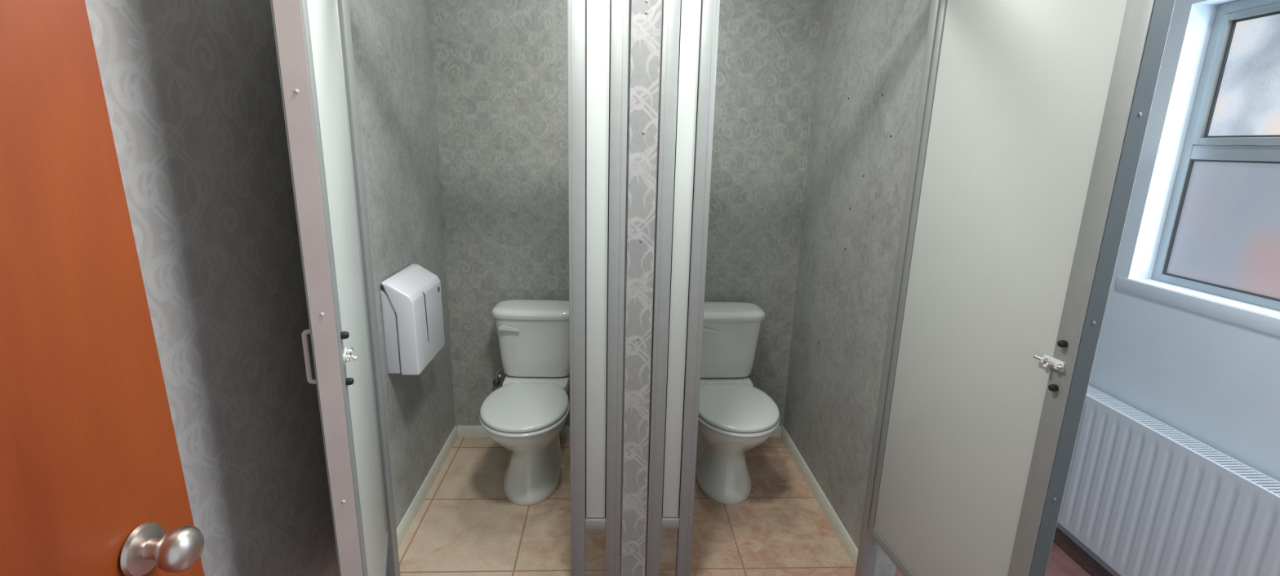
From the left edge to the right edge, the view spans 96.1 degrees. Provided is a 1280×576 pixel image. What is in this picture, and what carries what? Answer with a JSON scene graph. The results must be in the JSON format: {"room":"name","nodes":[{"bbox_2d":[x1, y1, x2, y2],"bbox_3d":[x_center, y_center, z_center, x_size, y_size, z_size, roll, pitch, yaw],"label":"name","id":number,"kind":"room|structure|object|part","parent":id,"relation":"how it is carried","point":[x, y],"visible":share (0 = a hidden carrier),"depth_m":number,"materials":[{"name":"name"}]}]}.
{"room":"public restroom","nodes":[
{"label":"public restroom","id":0,"kind":"room"},
{"bbox_2d":[84,0,455,575],"bbox_3d":[-0.917,0.030,0.935,0.120,2.450,3.680,1,14,-3],"label":"wall","id":1,"kind":"structure","parent":0,"point":[192,88],"depth_m":1.29,"materials":[{"name":"paper"}]},
{"bbox_2d":[380,264,444,375],"bbox_3d":[-0.860,0.110,2.201,0.117,0.345,0.334,1,14,-3],"label":"paper towel dispenser","id":2,"kind":"object","parent":1,"relation":"attached to","point":[411,304],"visible":1,"depth_m":2.07,"materials":[{"name":"grey plastic"}]},
{"bbox_2d":[396,425,457,547],"bbox_3d":[-0.935,0.875,2.491,0.014,0.060,1.070,1,14,-3],"label":"baseboard","id":3,"kind":"structure","parent":1,"relation":"attached to","point":[409,517],"depth_m":2.49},
{"bbox_2d":[430,0,822,427],"bbox_3d":[0.443,-0.411,2.847,2.970,2.450,0.120,1,14,-3],"label":"wall","id":4,"kind":"structure","parent":0,"point":[500,66],"depth_m":2.72,"materials":[{"name":"paper"}]},
{"bbox_2d":[492,367,502,386],"bbox_3d":[-0.692,0.436,2.891,0.102,0.116,0.104,1,14,-3],"label":"valve","id":5,"kind":"object","parent":4,"relation":"attached to","point":[498,378],"visible":0.88,"depth_m":2.88,"materials":[{"name":"silver metal"}]},
{"bbox_3d":[-0.720,0.475,2.881,0.036,0.036,0.020,1,14,-3],"label":"valve knob","id":6,"kind":"part","parent":5,"relation":"part of","materials":[{"name":"green plastic"}]},
{"bbox_2d":[457,425,569,437],"bbox_3d":[-0.532,0.753,3.023,0.838,0.060,0.014,1,14,-3],"label":"baseboard","id":7,"kind":"structure","parent":4,"relation":"attached to","point":[464,431],"depth_m":3.00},
{"bbox_2d":[648,425,781,437],"bbox_3d":[0.360,0.764,3.067,0.789,0.060,0.014,1,14,-3],"label":"baseboard","id":8,"kind":"structure","parent":4,"relation":"attached to","point":[776,433],"depth_m":3.08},
{"bbox_2d":[619,0,662,575],"bbox_3d":[-0.026,-0.108,2.263,0.080,2.120,1.117,1,14,-3],"label":"wall","id":9,"kind":"structure","parent":0,"point":[645,15],"depth_m":1.71,"materials":[{"name":"paper"}]},
{"bbox_2d":[398,436,1113,575],"bbox_3d":[0.448,1.264,1.304,2.670,0.060,3.680,1,14,-3],"label":"floor","id":10,"kind":"structure","parent":0,"point":[466,524],"depth_m":2.29,"materials":[{"name":"tile"}]},
{"bbox_2d":[0,0,204,575],"bbox_3d":[-0.590,0.363,0.402,0.109,2.042,0.802,1,15,-3],"label":"door","id":11,"kind":"structure","parent":10,"relation":"on","point":[92,482],"depth_m":0.62,"materials":[{"name":"orange wood"}]},
{"bbox_3d":[-0.584,0.323,0.712,0.069,0.064,0.064,1,15,-3],"label":"knob","id":12,"kind":"part","parent":11,"relation":"part of","materials":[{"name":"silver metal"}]},
{"bbox_2d":[337,0,400,575],"bbox_3d":[-0.823,0.090,1.722,0.055,1.960,0.040,1,14,-3],"label":"frame post","id":13,"kind":"object","parent":10,"relation":"on","point":[393,559],"visible":0.5,"depth_m":1.68,"materials":[{"name":"metal"}]},
{"bbox_2d":[270,0,388,575],"bbox_3d":[-0.712,0.054,1.378,0.088,1.700,0.612,-4,15,-21],"label":"door","id":14,"kind":"structure","parent":13,"relation":"attached to","point":[308,33],"depth_m":1.16,"materials":[{"name":"metal"}]},
{"bbox_3d":[-0.639,0.134,1.113,0.018,0.113,0.010,-4,15,-21],"label":"pull handle","id":15,"kind":"part","parent":14,"relation":"part of","materials":[{"name":"white metal"}]},
{"bbox_3d":[-0.714,0.053,1.390,0.039,1.624,0.524,-4,15,-21],"label":"infill panel","id":16,"kind":"part","parent":14,"relation":"part of","materials":[{"name":"white plastic"}]},
{"bbox_3d":[-0.582,0.141,1.168,0.013,0.013,0.009,-4,15,-21],"label":"bolt knob","id":17,"kind":"part","parent":14,"relation":"part of","materials":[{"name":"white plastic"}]},
{"bbox_3d":[-0.734,0.859,1.590,0.048,0.034,0.528,-4,15,-21],"label":"rail","id":18,"kind":"part","parent":14,"relation":"part of","materials":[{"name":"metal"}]},
{"bbox_2d":[479,299,569,505],"bbox_3d":[-0.484,0.509,2.548,0.410,0.765,0.736,1,14,-2],"label":"toilet","id":19,"kind":"object","parent":10,"relation":"on","point":[526,415],"visible":0.98,"depth_m":2.53,"materials":[{"name":"ceramic"}]},
{"bbox_3d":[-0.593,0.184,2.613,0.090,0.026,0.025,1,14,-2],"label":"flush lever","id":20,"kind":"part","parent":19,"relation":"part of","materials":[{"name":"plastic"}]},
{"bbox_3d":[-0.479,0.513,2.399,0.366,0.020,0.443,1,14,-2],"label":"seat","id":21,"kind":"part","parent":19,"relation":"part of","materials":[{"name":"plastic"}]},
{"bbox_3d":[-0.479,0.488,2.395,0.358,0.026,0.440,1,14,-2],"label":"seat lid","id":22,"kind":"part","parent":19,"relation":"part of","materials":[{"name":"plastic"}]},
{"bbox_3d":[-0.481,0.099,2.703,0.410,0.043,0.238,1,14,-2],"label":"tank lid","id":23,"kind":"part","parent":19,"relation":"part of","materials":[{"name":"white ceramic"}]},
{"bbox_3d":[-0.485,0.263,2.747,0.380,0.298,0.209,1,14,-2],"label":"tank","id":24,"kind":"part","parent":19,"relation":"part of","materials":[{"name":"white ceramic"}]},
{"bbox_2d":[567,0,629,575],"bbox_3d":[-0.132,0.099,1.751,0.164,1.960,0.041,1,14,-3],"label":"panel","id":25,"kind":"object","parent":10,"relation":"on","point":[597,30],"visible":1,"depth_m":1.69,"materials":[{"name":"metal"}]},
{"bbox_3d":[-0.190,0.098,1.749,0.048,1.960,0.040,1,14,-3],"label":"post","id":26,"kind":"part","parent":25,"relation":"part of","materials":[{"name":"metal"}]},
{"bbox_3d":[-0.148,0.778,1.920,0.068,0.036,0.040,1,14,-3],"label":"rail","id":27,"kind":"part","parent":25,"relation":"part of","materials":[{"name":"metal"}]},
{"bbox_3d":[-0.129,-0.028,1.720,0.062,1.619,0.024,1,14,-3],"label":"infill panel","id":28,"kind":"part","parent":25,"relation":"part of","materials":[{"name":"white plastic"}]},
{"bbox_3d":[-0.074,0.100,1.754,0.048,1.960,0.040,1,14,-3],"label":"post","id":29,"kind":"part","parent":25,"relation":"part of","materials":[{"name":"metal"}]},
{"bbox_2d":[645,0,719,575],"bbox_3d":[0.117,0.102,1.763,0.151,1.960,0.041,1,14,-3],"label":"panel","id":30,"kind":"object","parent":10,"relation":"on","point":[690,28],"visible":1,"depth_m":1.70,"materials":[{"name":"metal"}]},
{"bbox_3d":[0.064,0.101,1.761,0.046,1.960,0.040,1,14,-3],"label":"post","id":31,"kind":"part","parent":30,"relation":"part of","materials":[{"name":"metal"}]},
{"bbox_3d":[0.100,0.781,1.932,0.059,0.036,0.040,1,14,-3],"label":"rail","id":32,"kind":"part","parent":30,"relation":"part of","materials":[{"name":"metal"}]},
{"bbox_3d":[0.119,-0.025,1.732,0.053,1.619,0.024,1,14,-3],"label":"infill panel","id":33,"kind":"part","parent":30,"relation":"part of","materials":[{"name":"white plastic"}]},
{"bbox_3d":[0.169,0.102,1.766,0.046,1.960,0.040,1,14,-3],"label":"post","id":34,"kind":"part","parent":30,"relation":"part of","materials":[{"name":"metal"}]},
{"bbox_2d":[695,302,780,504],"bbox_3d":[0.393,0.519,2.591,0.410,0.765,0.736,0,14,-4],"label":"toilet","id":35,"kind":"object","parent":10,"relation":"on","point":[735,416],"visible":0.82,"depth_m":2.54,"materials":[{"name":"ceramic"}]},
{"bbox_3d":[0.319,0.196,2.653,0.090,0.026,0.025,0,14,-4],"label":"flush lever","id":36,"kind":"part","parent":35,"relation":"part of","materials":[{"name":"plastic"}]},
{"bbox_3d":[0.379,0.274,2.788,0.380,0.298,0.209,0,14,-4],"label":"tank","id":37,"kind":"part","parent":35,"relation":"part of","materials":[{"name":"white ceramic"}]},
{"bbox_3d":[0.383,0.109,2.745,0.410,0.043,0.238,0,14,-4],"label":"tank lid","id":38,"kind":"part","parent":35,"relation":"part of","materials":[{"name":"white ceramic"}]},
{"bbox_3d":[0.404,0.524,2.441,0.366,0.020,0.443,0,14,-4],"label":"seat","id":39,"kind":"part","parent":35,"relation":"part of","materials":[{"name":"plastic"}]},
{"bbox_3d":[0.405,0.499,2.438,0.358,0.026,0.440,0,14,-4],"label":"seat lid","id":40,"kind":"part","parent":35,"relation":"part of","materials":[{"name":"plastic"}]},
{"bbox_2d":[854,0,940,575],"bbox_3d":[0.812,0.109,1.801,0.050,1.960,0.040,1,14,-3],"label":"frame post","id":41,"kind":"object","parent":10,"relation":"on","point":[868,546],"visible":0.5,"depth_m":1.77,"materials":[{"name":"metal"}]},
{"bbox_2d":[868,0,1175,575],"bbox_3d":[0.857,0.072,1.458,0.088,1.700,0.606,-1,14,-9],"label":"door","id":42,"kind":"structure","parent":41,"relation":"attached to","point":[1037,112],"depth_m":1.34,"materials":[{"name":"laminate"}]},
{"bbox_3d":[0.838,0.877,1.670,0.048,0.034,0.523,-1,14,-9],"label":"rail","id":43,"kind":"part","parent":42,"relation":"part of","materials":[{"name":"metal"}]},
{"bbox_3d":[0.859,0.164,1.217,0.013,0.013,0.009,-1,14,-9],"label":"bolt knob","id":44,"kind":"part","parent":42,"relation":"part of","materials":[{"name":"white plastic"}]},
{"bbox_2d":[782,0,931,575],"bbox_3d":[0.867,-0.262,2.285,0.095,2.450,1.080,1,14,-3],"label":"wall partition","id":45,"kind":"structure","parent":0,"point":[867,50],"depth_m":2.23,"materials":[{"name":"paper"}]},
{"bbox_2d":[780,426,857,568],"bbox_3d":[0.784,0.896,2.574,0.014,0.060,1.070,1,14,-3],"label":"baseboard","id":46,"kind":"structure","parent":45,"relation":"attached to","point":[841,532],"depth_m":2.47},
{"bbox_2d":[1056,0,1279,575],"bbox_3d":[1.910,0.064,1.072,0.200,2.450,3.680,1,14,-3],"label":"wall","id":47,"kind":"structure","parent":0,"point":[1215,382],"depth_m":1.91,"materials":[{"name":"white paint"}]},
{"bbox_2d":[1057,385,1279,575],"bbox_3d":[1.722,0.856,1.616,0.102,0.642,1.478,1,14,-3],"label":"radiator","id":48,"kind":"object","parent":47,"relation":"attached to","point":[1147,497],"visible":0.77,"depth_m":1.84,"materials":[{"name":"metal"}]},
{"bbox_2d":[1085,385,1279,499],"bbox_3d":[1.721,0.548,1.540,0.086,0.007,1.470,1,14,-3],"label":"grille","id":49,"kind":"object","parent":48,"relation":"attached to","point":[1265,486],"depth_m":1.78,"materials":[{"name":"metal"}]},
{"bbox_2d":[1115,276,1279,337],"bbox_3d":[1.782,0.114,1.591,0.004,0.048,1.094,1,14,-3],"label":"trim","id":50,"kind":"structure","parent":47,"relation":"attached to","point":[1264,323],"depth_m":1.81,"materials":[{"name":"white paint"}]},
{"bbox_2d":[1151,0,1279,311],"bbox_3d":[1.895,-0.354,1.490,0.050,0.910,0.994,1,14,-3],"label":"window","id":51,"kind":"structure","parent":47,"relation":"in","point":[1220,236],"depth_m":1.82,"materials":[{"name":"metal"}]},
{"bbox_3d":[1.890,-0.129,1.546,0.008,0.405,0.934,1,14,-3],"label":"pane","id":52,"kind":"part","parent":51,"relation":"part of","materials":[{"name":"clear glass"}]},
{"bbox_3d":[1.894,-0.566,1.438,0.038,0.403,0.924,1,14,-3],"label":"sash","id":53,"kind":"part","parent":51,"relation":"part of","materials":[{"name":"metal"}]},
{"bbox_3d":[1.901,-0.568,1.437,0.008,0.410,0.934,1,14,-3],"label":"pane","id":54,"kind":"part","parent":51,"relation":"part of","materials":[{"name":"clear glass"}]}
]}

